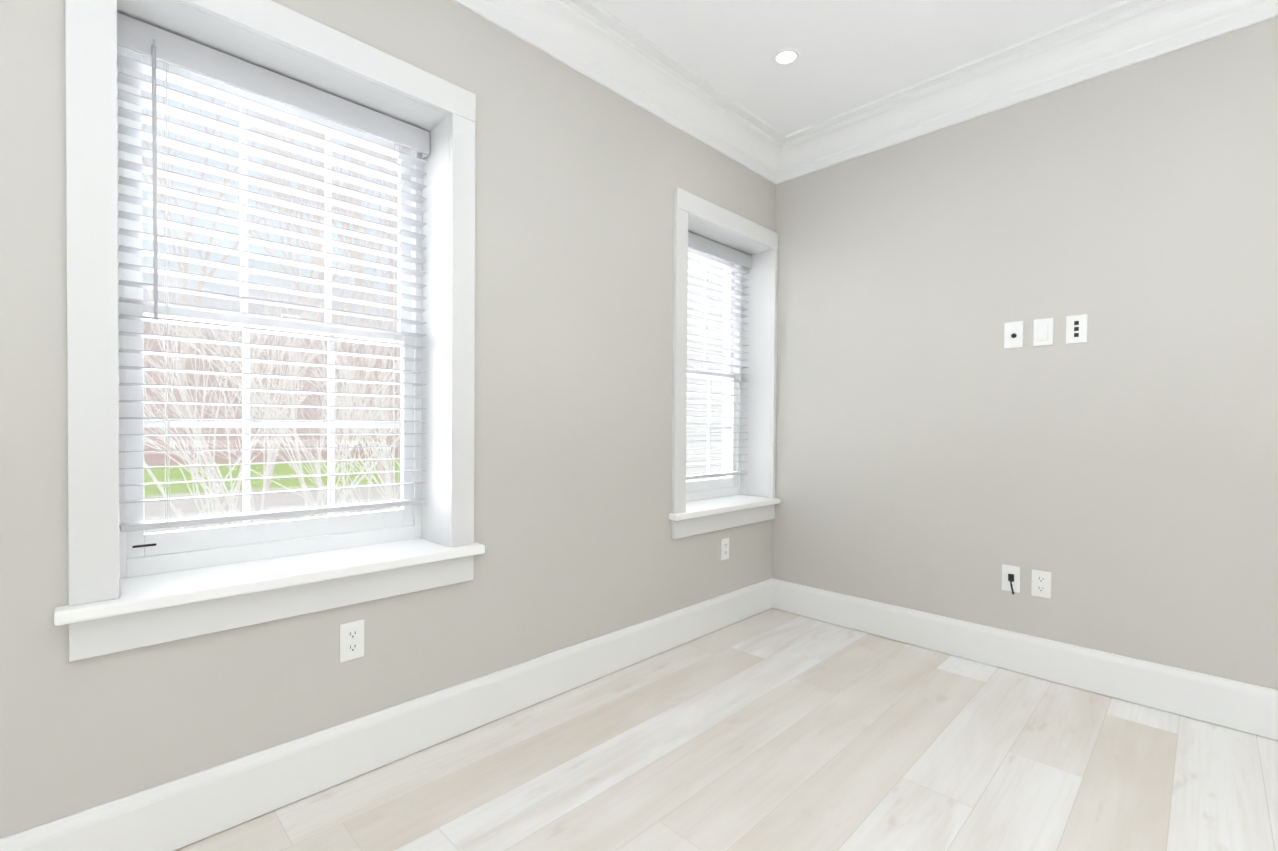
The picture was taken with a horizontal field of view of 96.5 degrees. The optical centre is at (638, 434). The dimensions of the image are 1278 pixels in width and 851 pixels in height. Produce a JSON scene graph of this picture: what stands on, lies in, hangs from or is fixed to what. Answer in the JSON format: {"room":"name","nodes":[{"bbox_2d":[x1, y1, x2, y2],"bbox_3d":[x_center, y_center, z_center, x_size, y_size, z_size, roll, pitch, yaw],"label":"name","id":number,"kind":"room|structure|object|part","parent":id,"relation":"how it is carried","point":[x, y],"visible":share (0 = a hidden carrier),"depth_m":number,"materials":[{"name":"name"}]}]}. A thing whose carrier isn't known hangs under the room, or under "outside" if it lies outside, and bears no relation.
{"room":"empty room","nodes":[
{"label":"empty room","id":0,"kind":"room"},
{"bbox_2d":[0,0,775,838],"bbox_3d":[-0.971,-0.295,1.765,0.340,2.600,5.280,1,1,45],"label":"wall","id":1,"kind":"structure","parent":0,"point":[580,176],"depth_m":1.96,"materials":[{"name":"beige paint"}]},
{"bbox_2d":[54,538,484,625],"bbox_3d":[-0.993,0.386,1.678,0.340,0.030,1.012,1,1,45],"label":"sill","id":2,"kind":"structure","parent":1,"relation":"attached to","point":[154,591],"depth_m":1.52,"materials":[{"name":"white paint"}]},
{"bbox_2d":[65,0,475,661],"bbox_3d":[-1.020,-0.322,1.700,0.362,1.628,0.968,1,1,45],"label":"window","id":3,"kind":"structure","parent":1,"relation":"in","point":[150,565],"depth_m":1.61,"materials":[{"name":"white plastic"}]},
{"bbox_2d":[132,543,155,547],"bbox_3d":[-1.304,0.294,1.504,0.001,0.006,0.048,1,1,45],"label":"label","id":4,"kind":"object","parent":3,"relation":"attached to","point":[145,545],"visible":1,"depth_m":1.50,"materials":[{"name":"black"}]},
{"bbox_3d":[-1.084,-0.670,1.762,0.025,0.700,0.756,1,1,45],"label":"window sash","id":5,"kind":"part","parent":3,"relation":"part of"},
{"bbox_3d":[-1.069,-0.017,1.751,0.025,0.676,0.756,1,1,45],"label":"window sash","id":6,"kind":"part","parent":3,"relation":"part of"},
{"bbox_3d":[-1.084,-0.667,1.762,0.004,0.632,0.690,1,1,45],"label":"glass","id":7,"kind":"part","parent":3,"relation":"part of","materials":[{"name":"clear glass"}]},
{"bbox_3d":[-1.030,0.234,1.714,0.050,0.016,0.784,1,1,45],"label":"window blind bottom rail","id":8,"kind":"part","parent":3,"relation":"part of","materials":[{"name":"white plastic"}]},
{"bbox_3d":[-1.069,-0.029,1.751,0.004,0.590,0.690,1,1,45],"label":"glass","id":9,"kind":"part","parent":3,"relation":"part of","materials":[{"name":"clear glass"}]},
{"bbox_2d":[281,314,300,318],"bbox_3d":[-1.065,-0.359,1.746,0.018,0.009,0.050,1,1,45],"label":"sash lock","id":10,"kind":"object","parent":3,"relation":"attached to","point":[290,316],"visible":0.6,"depth_m":1.74,"materials":[{"name":"white plastic"}]},
{"bbox_2d":[340,619,363,662],"bbox_3d":[-0.839,0.604,1.669,0.008,0.111,0.068,1,1,45],"label":"electrical outlet","id":11,"kind":"object","parent":1,"relation":"attached to","point":[351,640],"visible":1,"depth_m":1.67,"materials":[{"name":"white plastic"}]},
{"bbox_2d":[346,629,358,652],"bbox_3d":[-0.837,0.604,1.668,0.003,0.066,0.034,1,1,45],"label":"receptacle","id":12,"kind":"object","parent":11,"relation":"attached to","point":[352,635],"depth_m":1.67,"materials":[{"name":"white plastic"}]},
{"bbox_2d":[0,578,771,850],"bbox_3d":[-0.853,0.923,1.654,0.019,0.168,4.600,1,1,45],"label":"baseboard","id":13,"kind":"structure","parent":1,"relation":"attached to","point":[182,812],"depth_m":1.66,"materials":[{"name":"white paint"}]},
{"bbox_2d":[453,0,799,183],"bbox_3d":[-0.792,-1.504,1.579,0.143,0.176,4.600,1,1,45],"label":"crown molding","id":14,"kind":"structure","parent":1,"relation":"attached to","point":[594,41],"depth_m":2.40,"materials":[{"name":"white paint"}]},
{"bbox_2d":[671,187,777,538],"bbox_3d":[0.351,-0.330,3.075,0.362,1.628,0.873,1,1,45],"label":"window","id":15,"kind":"structure","parent":1,"relation":"in","point":[739,279],"depth_m":3.22,"materials":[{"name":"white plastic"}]},
{"bbox_3d":[0.306,-0.676,3.156,0.004,0.632,0.649,1,1,45],"label":"glass","id":16,"kind":"part","parent":15,"relation":"part of","materials":[{"name":"clear glass"}]},
{"bbox_3d":[0.321,-0.037,3.145,0.004,0.590,0.649,1,1,45],"label":"glass","id":17,"kind":"part","parent":15,"relation":"part of","materials":[{"name":"clear glass"}]},
{"bbox_3d":[0.306,-0.679,3.156,0.025,0.700,0.715,1,1,45],"label":"window sash","id":18,"kind":"part","parent":15,"relation":"part of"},
{"bbox_3d":[0.321,-0.025,3.145,0.025,0.676,0.715,1,1,45],"label":"window sash","id":19,"kind":"part","parent":15,"relation":"part of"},
{"bbox_3d":[0.360,0.226,3.108,0.050,0.016,0.743,1,1,45],"label":"window blind bottom rail","id":20,"kind":"part","parent":15,"relation":"part of","materials":[{"name":"white plastic"}]},
{"bbox_2d":[721,537,728,559],"bbox_3d":[0.448,0.594,2.960,0.008,0.111,0.068,1,1,45],"label":"electrical outlet","id":21,"kind":"object","parent":1,"relation":"attached to","point":[724,548],"visible":1,"depth_m":2.95,"materials":[{"name":"white plastic"}]},
{"bbox_2d":[723,542,727,555],"bbox_3d":[0.449,0.594,2.958,0.003,0.066,0.034,1,1,45],"label":"receptacle","id":22,"kind":"object","parent":21,"relation":"attached to","point":[725,544],"depth_m":2.96,"materials":[{"name":"white plastic"}]},
{"bbox_2d":[669,495,780,520],"bbox_3d":[0.370,0.378,3.045,0.340,0.030,0.896,1,1,45],"label":"sill","id":23,"kind":"structure","parent":1,"relation":"attached to","point":[705,507],"depth_m":2.96,"materials":[{"name":"white paint"}]},
{"bbox_2d":[175,608,1277,850],"bbox_3d":[0.626,1.097,0.180,4.880,0.120,5.280,1,1,45],"label":"floor","id":24,"kind":"structure","parent":0,"point":[773,730],"depth_m":1.73,"materials":[{"name":"beige wood"}]},
{"bbox_2d":[592,0,1122,134],"bbox_3d":[0.646,-1.623,0.144,4.880,0.120,5.280,1,1,45],"label":"ceiling","id":25,"kind":"structure","parent":0,"point":[855,53],"depth_m":2.29,"materials":[{"name":"white paint"}]},
{"bbox_2d":[773,48,799,65],"bbox_3d":[0.621,-1.589,2.404,0.112,0.006,0.112,1,1,45],"label":"recessed light","id":26,"kind":"object","parent":25,"relation":"in","point":[785,56],"visible":1,"depth_m":2.40,"materials":[{"name":"white paint"}]},
{"bbox_2d":[772,16,1277,689],"bbox_3d":[2.501,-0.270,1.792,4.540,2.600,0.340,1,1,45],"label":"wall","id":27,"kind":"structure","parent":0,"point":[940,450],"depth_m":2.33,"materials":[{"name":"beige paint"}]},
{"bbox_2d":[1002,564,1020,593],"bbox_3d":[1.590,0.622,2.443,0.068,0.116,0.031,1,1,45],"label":"outlet","id":28,"kind":"object","parent":27,"relation":"attached to","point":[1010,578],"visible":0.98,"depth_m":2.45,"materials":[{"name":"white plastic"}]},
{"bbox_2d":[1004,321,1022,348],"bbox_3d":[1.599,-0.425,2.438,0.068,0.111,0.016,1,1,45],"label":"outlet","id":29,"kind":"object","parent":27,"relation":"attached to","point":[1013,334],"visible":1,"depth_m":2.44,"materials":[{"name":"white plastic"}]},
{"bbox_2d":[772,578,1277,740],"bbox_3d":[2.245,0.944,1.801,4.140,0.168,0.019,1,1,45],"label":"baseboard","id":30,"kind":"structure","parent":27,"relation":"attached to","point":[1236,705],"depth_m":2.33,"materials":[{"name":"white paint"}]},
{"bbox_2d":[785,0,1277,175],"bbox_3d":[2.219,-1.484,1.725,3.900,0.176,0.143,1,1,45],"label":"crown molding","id":31,"kind":"structure","parent":27,"relation":"attached to","point":[1125,33],"depth_m":2.36,"materials":[{"name":"white paint"}]},
{"bbox_2d":[1031,569,1050,598],"bbox_3d":[1.674,0.623,2.375,0.068,0.111,0.008,1,1,45],"label":"duplex electrical outlet","id":32,"kind":"object","parent":27,"relation":"attached to","point":[1041,584],"visible":1,"depth_m":2.37,"materials":[{"name":"white plastic"}]},
{"bbox_2d":[1036,576,1045,592],"bbox_3d":[1.673,0.623,2.373,0.034,0.066,0.003,1,1,45],"label":"receptacle","id":33,"kind":"object","parent":32,"relation":"attached to","point":[1040,580],"depth_m":2.37,"materials":[{"name":"white plastic"}]},
{"bbox_2d":[1033,318,1052,345],"bbox_3d":[1.676,-0.424,2.366,0.068,0.111,0.008,1,1,45],"label":"light switch","id":34,"kind":"object","parent":27,"relation":"attached to","point":[1042,332],"visible":1,"depth_m":2.36,"materials":[{"name":"white plastic"}]},
{"bbox_2d":[1066,314,1087,343],"bbox_3d":[1.755,-0.422,2.289,0.068,0.111,0.007,1,1,45],"label":"outlet","id":35,"kind":"object","parent":27,"relation":"attached to","point":[1076,328],"visible":1,"depth_m":2.29,"materials":[{"name":"white plastic"}]},
{"label":"outside","id":36,"kind":"structure","parent":0,"visible":0},
{"bbox_2d":[144,440,400,532],"bbox_3d":[-29.568,1.678,33.536,84.360,0.001,600.000,1,1,45],"label":"ground","id":37,"kind":"structure","parent":36,"point":[174,489],"depth_m":23.01,"materials":[{"name":"green plant"}]},
{"bbox_2d":[142,75,215,165],"bbox_3d":[-10.387,-3.700,7.317,7.454,11.760,8.253,1,1,45],"label":"tree","id":38,"kind":"object","parent":37,"relation":"on","point":[144,125],"depth_m":9.97,"materials":[{"name":"brown plant"}]},
{"bbox_2d":[142,189,356,529],"bbox_3d":[-4.623,-0.082,4.896,4.175,4.654,3.793,1,1,45],"label":"bush","id":39,"kind":"object","parent":37,"relation":"on","point":[233,505],"depth_m":5.47,"materials":[{"name":"brown plant"}]},
{"bbox_2d":[141,73,397,524],"bbox_3d":[-8.149,-3.973,11.651,8.451,12.249,11.630,1,1,45],"label":"tree","id":40,"kind":"object","parent":37,"relation":"on","point":[183,347],"depth_m":11.43,"materials":[{"name":"plant"}]},
{"bbox_2d":[142,218,399,524],"bbox_3d":[-3.228,-0.103,6.226,4.366,4.681,4.619,1,1,45],"label":"bush","id":41,"kind":"object","parent":37,"relation":"on","point":[267,470],"depth_m":5.83,"materials":[{"name":"brown plant"}]},
{"bbox_2d":[168,338,400,515],"bbox_3d":[-2.929,0.318,6.273,3.699,3.840,3.244,1,1,45],"label":"bush","id":42,"kind":"object","parent":37,"relation":"on","point":[346,449],"depth_m":6.25,"materials":[{"name":"beige plant"}]},
{"bbox_2d":[176,106,398,509],"bbox_3d":[-6.128,-3.967,11.863,7.163,12.285,6.382,1,1,45],"label":"tree","id":43,"kind":"object","parent":37,"relation":"on","point":[358,255],"depth_m":12.00,"materials":[{"name":"plant"}]},
{"bbox_2d":[284,327,399,508],"bbox_3d":[-3.023,0.200,8.466,4.530,4.021,3.615,1,1,45],"label":"bush","id":44,"kind":"object","parent":37,"relation":"on","point":[377,482],"depth_m":8.55,"materials":[{"name":"plant"}]},
{"bbox_2d":[353,145,397,303],"bbox_3d":[-4.049,-3.220,12.554,7.557,10.783,6.412,1,1,45],"label":"tree","id":45,"kind":"object","parent":37,"relation":"on","point":[397,188],"depth_m":11.45,"materials":[{"name":"brown plant"}]},
{"bbox_2d":[686,257,723,480],"bbox_3d":[2.355,-3.089,22.156,10.100,10.300,15.600,1,1,45],"label":"neighbor house","id":46,"kind":"structure","parent":37,"relation":"on","point":[692,439],"depth_m":14.75,"materials":[{"name":"white"}]},
{"bbox_3d":[-1.024,-1.013,1.700,0.052,0.049,0.792,1,1,45],"label":"blind headrail","id":47,"kind":"object","parent":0,"visible":0},
{"bbox_2d":[152,40,157,319],"bbox_3d":[-1.226,-0.644,1.445,0.013,0.705,0.011,1,1,45],"label":"blind wand","id":48,"kind":"object","parent":47,"relation":"hanging from","point":[154,162],"visible":0.96,"depth_m":1.44,"materials":[{"name":"white plastic"}]},
{"bbox_2d":[163,62,169,523],"bbox_3d":[-1.220,-0.379,1.474,0.002,1.225,0.002,1,1,45],"label":"blind cord","id":49,"kind":"object","parent":47,"relation":"hanging from","point":[167,277],"depth_m":1.49,"materials":[{"name":"white fabric"}]},
{"bbox_2d":[117,12,429,158],"bbox_3d":[-1.016,-0.996,1.693,0.053,0.079,0.798,1,1,45],"label":"blind valance","id":50,"kind":"object","parent":47,"relation":"attached to","point":[135,35],"visible":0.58,"depth_m":1.61,"materials":[{"name":"white"}]},
{"bbox_2d":[394,143,394,297],"bbox_3d":[-0.831,-0.382,1.937,0.002,1.225,0.002,1,1,45],"label":"blind cord","id":51,"kind":"object","parent":47,"relation":"hanging from","point":[394,143],"depth_m":1.93,"materials":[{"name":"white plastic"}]},
{"bbox_2d":[398,145,400,500],"bbox_3d":[-0.795,-0.381,1.900,0.002,1.225,0.002,1,1,45],"label":"blind cord","id":52,"kind":"object","parent":47,"relation":"hanging from","point":[399,145],"depth_m":1.90,"materials":[{"name":"white fabric"}]},
{"bbox_3d":[0.366,-1.021,3.094,0.052,0.049,0.751,1,1,45],"label":"blind headrail","id":53,"kind":"object","parent":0,"visible":0},
{"bbox_2d":[688,231,751,270],"bbox_3d":[0.373,-1.004,3.087,0.053,0.079,0.757,1,1,45],"label":"blind valance","id":54,"kind":"object","parent":53,"relation":"attached to","point":[713,248],"visible":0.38,"depth_m":3.12,"materials":[{"name":"white"}]},
{"bbox_2d":[731,263,733,471],"bbox_3d":[0.544,-0.390,3.317,0.002,1.225,0.002,1,1,45],"label":"blind cord","id":55,"kind":"object","parent":53,"relation":"hanging from","point":[732,367],"depth_m":3.32,"materials":[{"name":"white fabric"}]},
{"bbox_2d":[739,297,740,438],"bbox_3d":[0.581,-0.389,3.280,0.002,1.225,0.002,1,1,45],"label":"blind cord","id":56,"kind":"object","parent":53,"relation":"hanging from","point":[740,297],"depth_m":3.28,"materials":[{"name":"white fabric"}]}
]}

